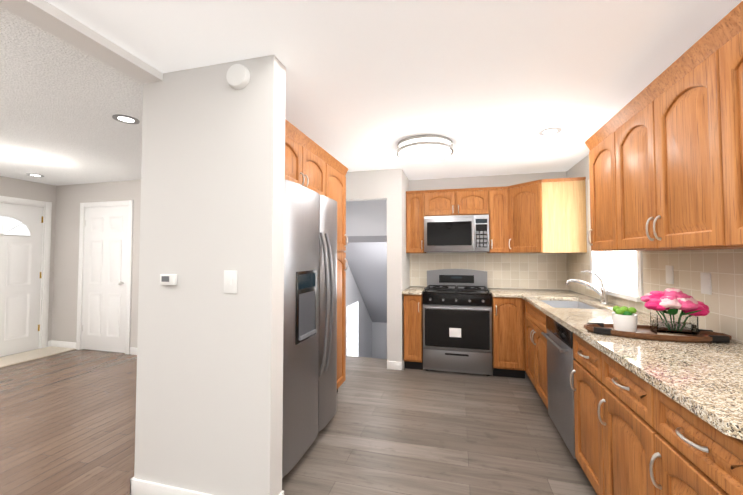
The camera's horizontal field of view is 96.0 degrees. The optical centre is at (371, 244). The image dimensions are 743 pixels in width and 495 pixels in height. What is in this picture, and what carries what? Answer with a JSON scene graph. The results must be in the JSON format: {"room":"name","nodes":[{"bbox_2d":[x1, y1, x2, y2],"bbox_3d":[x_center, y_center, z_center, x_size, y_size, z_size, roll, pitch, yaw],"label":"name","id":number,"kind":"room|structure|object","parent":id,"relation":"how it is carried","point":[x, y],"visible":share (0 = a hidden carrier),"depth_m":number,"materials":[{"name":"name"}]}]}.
{"room":"kitchen","nodes":[
{"label":"kitchen","id":0,"kind":"room"},
{"bbox_2d":[0,176,55,343],"bbox_3d":[-5.607,0.204,1.699,0.120,2.380,6.990,0,-2,15],"label":"wall","id":1,"kind":"structure","parent":0,"point":[19,188],"depth_m":4.82,"materials":[{"name":"grey paint"}]},
{"bbox_2d":[0,196,51,356],"bbox_3d":[-4.877,0.423,4.381,0.183,2.120,1.060,0,-2,15],"label":"door","id":2,"kind":"structure","parent":1,"relation":"attached to","point":[25,242],"depth_m":4.61,"materials":[{"name":"white wood"}]},
{"bbox_2d":[0,349,136,494],"bbox_3d":[-3.632,1.427,1.147,4.200,0.100,6.990,0,-2,15],"label":"floor","id":3,"kind":"structure","parent":0,"point":[67,422],"depth_m":2.65,"materials":[{"name":"brown wood"}]},
{"bbox_2d":[0,346,74,367],"bbox_3d":[-4.617,1.473,4.238,0.499,0.012,1.240,0,-2,15],"label":"floor","id":4,"kind":"structure","parent":3,"relation":"on","point":[9,360],"depth_m":4.44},
{"bbox_2d":[0,6,142,185],"bbox_3d":[-3.656,-1.052,1.235,4.150,0.100,6.990,0,-2,15],"label":"ceiling","id":5,"kind":"structure","parent":0,"point":[62,102],"depth_m":2.44,"materials":[{"name":"white paint"}]},
{"bbox_2d":[26,174,43,176],"bbox_3d":[-4.356,-0.896,4.331,0.169,0.006,0.169,0,-2,9],"label":"recessed light","id":6,"kind":"object","parent":5,"relation":"in","point":[35,175],"depth_m":4.33,"materials":[{"name":"grey"}]},
{"bbox_2d":[112,114,139,123],"bbox_3d":[-1.873,-0.955,2.552,0.169,0.006,0.169,0,-2,9],"label":"recessed light","id":7,"kind":"object","parent":5,"relation":"in","point":[133,120],"depth_m":2.55,"materials":[{"name":"grey"}]},
{"bbox_2d":[0,0,162,83],"bbox_3d":[-1.225,-1.002,2.066,0.140,0.145,9.820,0,-2,15],"label":"header beam","id":8,"kind":"structure","parent":0,"point":[53,20],"depth_m":1.54,"materials":[{"name":"white paint"}]},
{"bbox_2d":[52,180,140,347],"bbox_3d":[-2.794,0.298,4.517,4.150,2.380,0.120,0,-2,15],"label":"wall","id":9,"kind":"structure","parent":0,"point":[70,199],"depth_m":4.85,"materials":[{"name":"grey paint"}]},
{"bbox_2d":[48,340,75,348],"bbox_3d":[-4.464,1.451,4.834,0.500,0.095,0.030,0,-2,15],"label":"baseboard","id":10,"kind":"structure","parent":9,"relation":"attached to","point":[64,344],"depth_m":4.84,"materials":[{"name":"white wood"}]},
{"bbox_2d":[76,200,133,353],"bbox_3d":[-3.738,0.445,4.719,0.960,2.100,0.193,0,-2,15],"label":"door","id":11,"kind":"structure","parent":9,"relation":"attached to","point":[104,277],"depth_m":4.69,"materials":[{"name":"white wood"}]},
{"bbox_2d":[130,347,136,354],"bbox_3d":[-2.037,1.431,4.214,2.550,0.095,0.014,0,-2,15],"label":"baseboard","id":12,"kind":"structure","parent":9,"relation":"attached to","point":[133,351],"depth_m":4.51,"materials":[{"name":"white wood"}]},
{"bbox_2d":[134,55,285,494],"bbox_3d":[-0.901,0.209,1.859,0.850,2.380,0.120,0,-2,15],"label":"wall","id":13,"kind":"structure","parent":0,"point":[209,400],"depth_m":1.79,"materials":[{"name":"white paint"}]},
{"bbox_2d":[160,274,176,284],"bbox_3d":[-1.118,0.194,1.841,0.100,0.060,0.023,0,-2,15],"label":"thermostat","id":14,"kind":"object","parent":13,"relation":"attached to","point":[168,279],"visible":0.96,"depth_m":1.83,"materials":[{"name":"white plastic"}]},
{"bbox_2d":[130,477,211,494],"bbox_3d":[-0.918,1.349,1.756,0.878,0.095,0.014,0,-2,15],"label":"baseboard","id":15,"kind":"structure","parent":13,"relation":"attached to","point":[140,487],"depth_m":1.82,"materials":[{"name":"white"}]},
{"bbox_2d":[224,270,237,293],"bbox_3d":[-0.739,0.196,1.748,0.080,0.120,0.011,0,-2,15],"label":"light switch","id":16,"kind":"object","parent":13,"relation":"attached to","point":[230,281],"visible":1,"depth_m":1.75,"materials":[{"name":"white plastic"}]},
{"bbox_2d":[226,64,249,89],"bbox_3d":[-0.708,-0.889,1.763,0.130,0.130,0.036,0,-2,15],"label":"smoke detector","id":17,"kind":"object","parent":13,"relation":"attached to","point":[238,76],"visible":0.98,"depth_m":1.75,"materials":[{"name":"white plastic"}]},
{"bbox_2d":[285,119,328,197],"bbox_3d":[-0.779,-0.581,2.468,0.587,0.400,0.881,0,-2,15],"label":"upper cabinet","id":18,"kind":"object","parent":13,"relation":"attached to","point":[313,165],"depth_m":2.43,"materials":[{"name":"brown wood"}]},
{"bbox_2d":[346,262,371,357],"bbox_3d":[-0.342,1.430,5.472,0.100,4.580,2.430,0,-2,15],"label":"wall","id":19,"kind":"structure","parent":0,"point":[353,295],"depth_m":5.85,"materials":[{"name":"white paint"}]},
{"bbox_2d":[347,302,357,356],"bbox_3d":[-0.301,2.043,5.389,0.009,2.150,0.570,0,-2,15],"label":"wall","id":20,"kind":"structure","parent":19,"relation":"attached to","point":[352,329],"depth_m":5.38,"materials":[{"name":"white paint"}]},
{"bbox_2d":[344,200,386,322],"bbox_3d":[0.230,0.376,5.723,0.896,2.453,2.123,0,-2,15],"label":"wall","id":21,"kind":"structure","parent":0,"point":[366,234],"depth_m":4.89,"materials":[{"name":"grey paint"}]},
{"bbox_2d":[346,168,403,361],"bbox_3d":[-0.168,0.285,4.147,1.120,2.380,0.120,0,-2,15],"label":"wall","id":22,"kind":"structure","parent":0,"point":[382,184],"depth_m":3.99,"materials":[{"name":"white paint"}]},
{"bbox_2d":[372,322,386,358],"bbox_3d":[0.471,1.467,6.577,1.120,4.580,0.120,0,-2,15],"label":"wall","id":23,"kind":"structure","parent":0,"point":[379,339],"depth_m":6.58,"materials":[{"name":"white paint"}]},
{"bbox_2d":[45,0,742,179],"bbox_3d":[0.319,-1.038,1.666,3.050,0.100,9.820,0,-2,15],"label":"ceiling","id":24,"kind":"structure","parent":0,"point":[490,87],"depth_m":1.77,"materials":[{"name":"white paint"}]},
{"bbox_2d":[397,134,453,161],"bbox_3d":[0.497,-0.880,3.124,0.524,0.116,0.524,0,-2,15],"label":"flush ceiling light","id":25,"kind":"object","parent":24,"relation":"attached to","point":[425,147],"visible":1,"depth_m":2.97,"materials":[{"name":"white glass"}]},
{"bbox_2d":[539,127,561,135],"bbox_3d":[1.498,-0.946,2.805,0.169,0.006,0.169,0,-2,9],"label":"recessed light","id":26,"kind":"object","parent":24,"relation":"in","point":[549,131],"depth_m":2.80,"materials":[{"name":"grey"}]},
{"bbox_2d":[403,171,409,289],"bbox_3d":[0.636,1.422,5.218,0.120,4.580,2.430,0,-2,15],"label":"wall","id":27,"kind":"structure","parent":0,"point":[406,263],"depth_m":4.23,"materials":[{"name":"white paint"}]},
{"bbox_2d":[282,356,596,494],"bbox_3d":[-0.010,1.405,0.492,3.140,0.100,7.540,0,-2,15],"label":"floor","id":28,"kind":"structure","parent":0,"point":[386,431],"depth_m":2.41,"materials":[{"name":"wood"}]},
{"bbox_2d":[282,180,336,477],"bbox_3d":[-0.678,0.528,2.403,0.779,1.780,0.875,0,-2,15],"label":"refrigerator","id":29,"kind":"object","parent":28,"relation":"on","point":[310,329],"visible":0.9,"depth_m":2.17,"materials":[{"name":"silver metal"}]},
{"bbox_2d":[329,155,347,391],"bbox_3d":[-0.602,0.341,3.121,0.587,2.200,0.519,0,-2,15],"label":"tall cabinet","id":30,"kind":"object","parent":28,"relation":"on","point":[337,171],"depth_m":3.16,"materials":[{"name":"brown wood"}]},
{"bbox_2d":[402,293,422,369],"bbox_3d":[0.559,1.035,4.206,0.213,0.885,0.649,0,-2,15],"label":"base cabinet","id":31,"kind":"object","parent":28,"relation":"on","point":[413,306],"depth_m":3.90,"materials":[{"name":"brown wood"}]},
{"bbox_2d":[402,285,425,296],"bbox_3d":[0.551,0.575,4.211,0.227,0.035,0.673,0,-2,15],"label":"countertop","id":32,"kind":"structure","parent":31,"relation":"on","point":[417,290],"depth_m":4.01,"materials":[{"name":"beige stone"}]},
{"bbox_2d":[423,269,492,375],"bbox_3d":[1.031,0.890,4.049,0.758,1.165,0.704,0,-2,15],"label":"stove","id":33,"kind":"object","parent":28,"relation":"on","point":[457,320],"visible":1,"depth_m":3.79,"materials":[{"name":"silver metal"}]},
{"bbox_2d":[488,289,525,377],"bbox_3d":[1.578,1.027,3.942,0.329,0.885,0.649,0,-2,15],"label":"base cabinet","id":34,"kind":"object","parent":28,"relation":"on","point":[508,313],"depth_m":3.64,"materials":[{"name":"brown wood"}]},
{"bbox_2d":[490,289,565,296],"bbox_3d":[1.868,0.564,3.870,0.939,0.035,0.673,0,-2,15],"label":"countertop","id":35,"kind":"structure","parent":34,"relation":"on","point":[497,292],"depth_m":3.79,"materials":[{"name":"beige stone"}]},
{"bbox_2d":[522,325,545,405],"bbox_3d":[1.802,1.137,2.977,0.629,0.600,0.861,0,-2,15],"label":"base cabinet","id":36,"kind":"object","parent":28,"relation":"on","point":[533,333],"depth_m":3.06,"materials":[{"name":"brown wood"}]},
{"bbox_2d":[542,313,569,450],"bbox_3d":[1.612,0.971,2.262,0.636,0.885,0.629,0,-2,15],"label":"dishwasher","id":37,"kind":"object","parent":28,"relation":"on","point":[555,355],"depth_m":2.36,"materials":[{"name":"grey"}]},
{"bbox_2d":[566,329,597,494],"bbox_3d":[1.480,0.954,1.755,0.636,0.885,0.420,0,-2,15],"label":"base cabinet","id":38,"kind":"object","parent":28,"relation":"on","point":[583,431],"depth_m":1.89,"materials":[{"name":"brown wood"}]},
{"bbox_2d":[594,349,645,494],"bbox_3d":[1.371,0.940,1.333,0.636,0.885,0.451,0,-2,15],"label":"base cabinet","id":39,"kind":"object","parent":28,"relation":"on","point":[631,416],"depth_m":1.47,"materials":[{"name":"brown wood"}]},
{"bbox_2d":[642,381,742,494],"bbox_3d":[1.256,0.925,0.891,0.636,0.885,0.463,0,-2,15],"label":"base cabinet","id":40,"kind":"object","parent":28,"relation":"on","point":[684,456],"depth_m":1.04,"materials":[{"name":"brown wood"}]},
{"bbox_2d":[522,293,742,448],"bbox_3d":[1.554,0.505,2.089,0.653,0.035,2.935,0,-2,15],"label":"countertop","id":41,"kind":"structure","parent":40,"relation":"on","point":[706,379],"depth_m":1.30,"materials":[{"name":"beige stone"}]},
{"bbox_2d":[530,297,601,324],"bbox_3d":[1.757,0.646,2.995,0.424,0.212,0.764,0,-2,15],"label":"sink","id":42,"kind":"object","parent":41,"relation":"in","point":[554,301],"depth_m":3.24,"materials":[{"name":"silver metal"}]},
{"bbox_2d":[566,269,609,304],"bbox_3d":[1.901,0.371,2.953,0.315,0.289,0.121,0,-2,15],"label":"faucet","id":43,"kind":"object","parent":41,"relation":"on","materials":[{"name":"silver metal"}]},
{"bbox_2d":[584,322,731,342],"bbox_3d":[1.463,0.456,1.744,0.602,0.035,0.264,0,-2,15],"label":"tray","id":44,"kind":"object","parent":41,"relation":"on","point":[646,333],"visible":0.77,"depth_m":1.67,"materials":[{"name":"brown wood"}]},
{"bbox_2d":[612,306,636,331],"bbox_3d":[1.359,0.397,1.796,0.110,0.128,0.110,0,-2,15],"label":"plant pot","id":45,"kind":"object","parent":44,"relation":"on","point":[624,318],"visible":1,"depth_m":1.76,"materials":[{"name":"white ceramic"}]},
{"bbox_2d":[641,288,709,335],"bbox_3d":[1.562,0.342,1.714,0.283,0.232,0.196,0,-2,15],"label":"flower vase","id":46,"kind":"object","parent":44,"relation":"on","point":[671,321],"visible":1,"depth_m":1.68,"materials":[{"name":"clear glass"}]},
{"bbox_2d":[409,171,566,289],"bbox_3d":[1.481,0.293,4.391,1.950,2.380,0.120,0,-2,15],"label":"wall","id":47,"kind":"structure","parent":0,"point":[468,182],"depth_m":4.38,"materials":[{"name":"white paint"}]},
{"bbox_2d":[406,190,425,252],"bbox_3d":[0.593,-0.283,4.401,0.231,0.792,0.339,0,-2,15],"label":"upper cabinet","id":48,"kind":"object","parent":47,"relation":"attached to","point":[415,200],"depth_m":4.24,"materials":[{"name":"brown wood"}]},
{"bbox_2d":[426,187,489,216],"bbox_3d":[1.079,-0.519,4.283,0.774,0.327,0.339,0,-2,15],"label":"upper cabinet","id":49,"kind":"object","parent":47,"relation":"attached to","point":[464,201],"depth_m":4.11,"materials":[{"name":"brown wood"}]},
{"bbox_2d":[424,215,488,251],"bbox_3d":[1.066,-0.127,4.219,0.762,0.440,0.440,0,-2,15],"label":"microwave","id":50,"kind":"object","parent":49,"relation":"attached to","point":[462,233],"visible":1,"depth_m":4.04,"materials":[{"name":"silver metal"}]},
{"bbox_2d":[487,186,505,252],"bbox_3d":[1.562,-0.291,4.150,0.223,0.792,0.339,0,-2,15],"label":"upper cabinet","id":51,"kind":"object","parent":47,"relation":"attached to","point":[497,219],"depth_m":3.99,"materials":[{"name":"brown wood"}]},
{"bbox_2d":[542,177,585,252],"bbox_3d":[1.982,-0.299,3.897,0.718,0.792,0.618,0,-2,15],"label":"upper cabinet","id":52,"kind":"object","parent":47,"relation":"attached to","point":[563,199],"depth_m":3.56,"materials":[{"name":"brown wood"}]},
{"bbox_2d":[567,154,728,302],"bbox_3d":[1.502,0.159,0.348,0.120,2.380,7.940,0,-2,15],"label":"wall","id":53,"kind":"structure","parent":0,"point":[580,168],"depth_m":3.48,"materials":[{"name":"white paint"}]},
{"bbox_2d":[506,179,545,252],"bbox_3d":[1.732,-0.305,3.791,0.305,0.788,0.305,0,-2,15],"label":"upper cabinet","id":54,"kind":"object","parent":53,"relation":"attached to","point":[525,215],"depth_m":3.77,"materials":[{"name":"brown wood"}]},
{"bbox_2d":[586,121,613,252],"bbox_3d":[1.756,-0.372,2.272,0.339,0.830,0.434,0,-2,15],"label":"upper cabinet","id":55,"kind":"object","parent":53,"relation":"attached to","point":[601,191],"depth_m":2.32,"materials":[{"name":"brown wood"}]},
{"bbox_2d":[586,179,643,301],"bbox_3d":[2.128,-0.121,2.914,0.150,1.110,0.990,0,-2,15],"label":"kitchen window","id":56,"kind":"structure","parent":53,"relation":"in","point":[625,268],"depth_m":2.93,"materials":[{"name":"white"}]},
{"bbox_2d":[610,30,717,250],"bbox_3d":[1.593,-0.393,1.643,0.339,0.830,0.867,0,-2,15],"label":"upper cabinet","id":57,"kind":"object","parent":53,"relation":"attached to","point":[665,147],"depth_m":1.59,"materials":[{"name":"brown wood"}]},
{"bbox_2d":[665,265,673,283],"bbox_3d":[1.886,0.191,2.116,0.005,0.115,0.075,0,-2,15],"label":"outlet","id":58,"kind":"object","parent":53,"relation":"attached to","point":[669,269],"depth_m":2.11,"materials":[{"name":"white plastic"}]},
{"bbox_2d":[700,272,711,294],"bbox_3d":[1.806,0.210,1.805,0.005,0.115,0.075,0,-2,15],"label":"outlet","id":59,"kind":"object","parent":53,"relation":"attached to","point":[706,287],"depth_m":1.80,"materials":[{"name":"white plastic"}]},
{"bbox_2d":[710,1,742,248],"bbox_3d":[1.430,-0.414,1.013,0.339,0.830,0.434,0,-2,15],"label":"upper cabinet","id":60,"kind":"object","parent":53,"relation":"attached to","point":[726,37],"depth_m":1.23,"materials":[{"name":"brown wood"}]}
]}

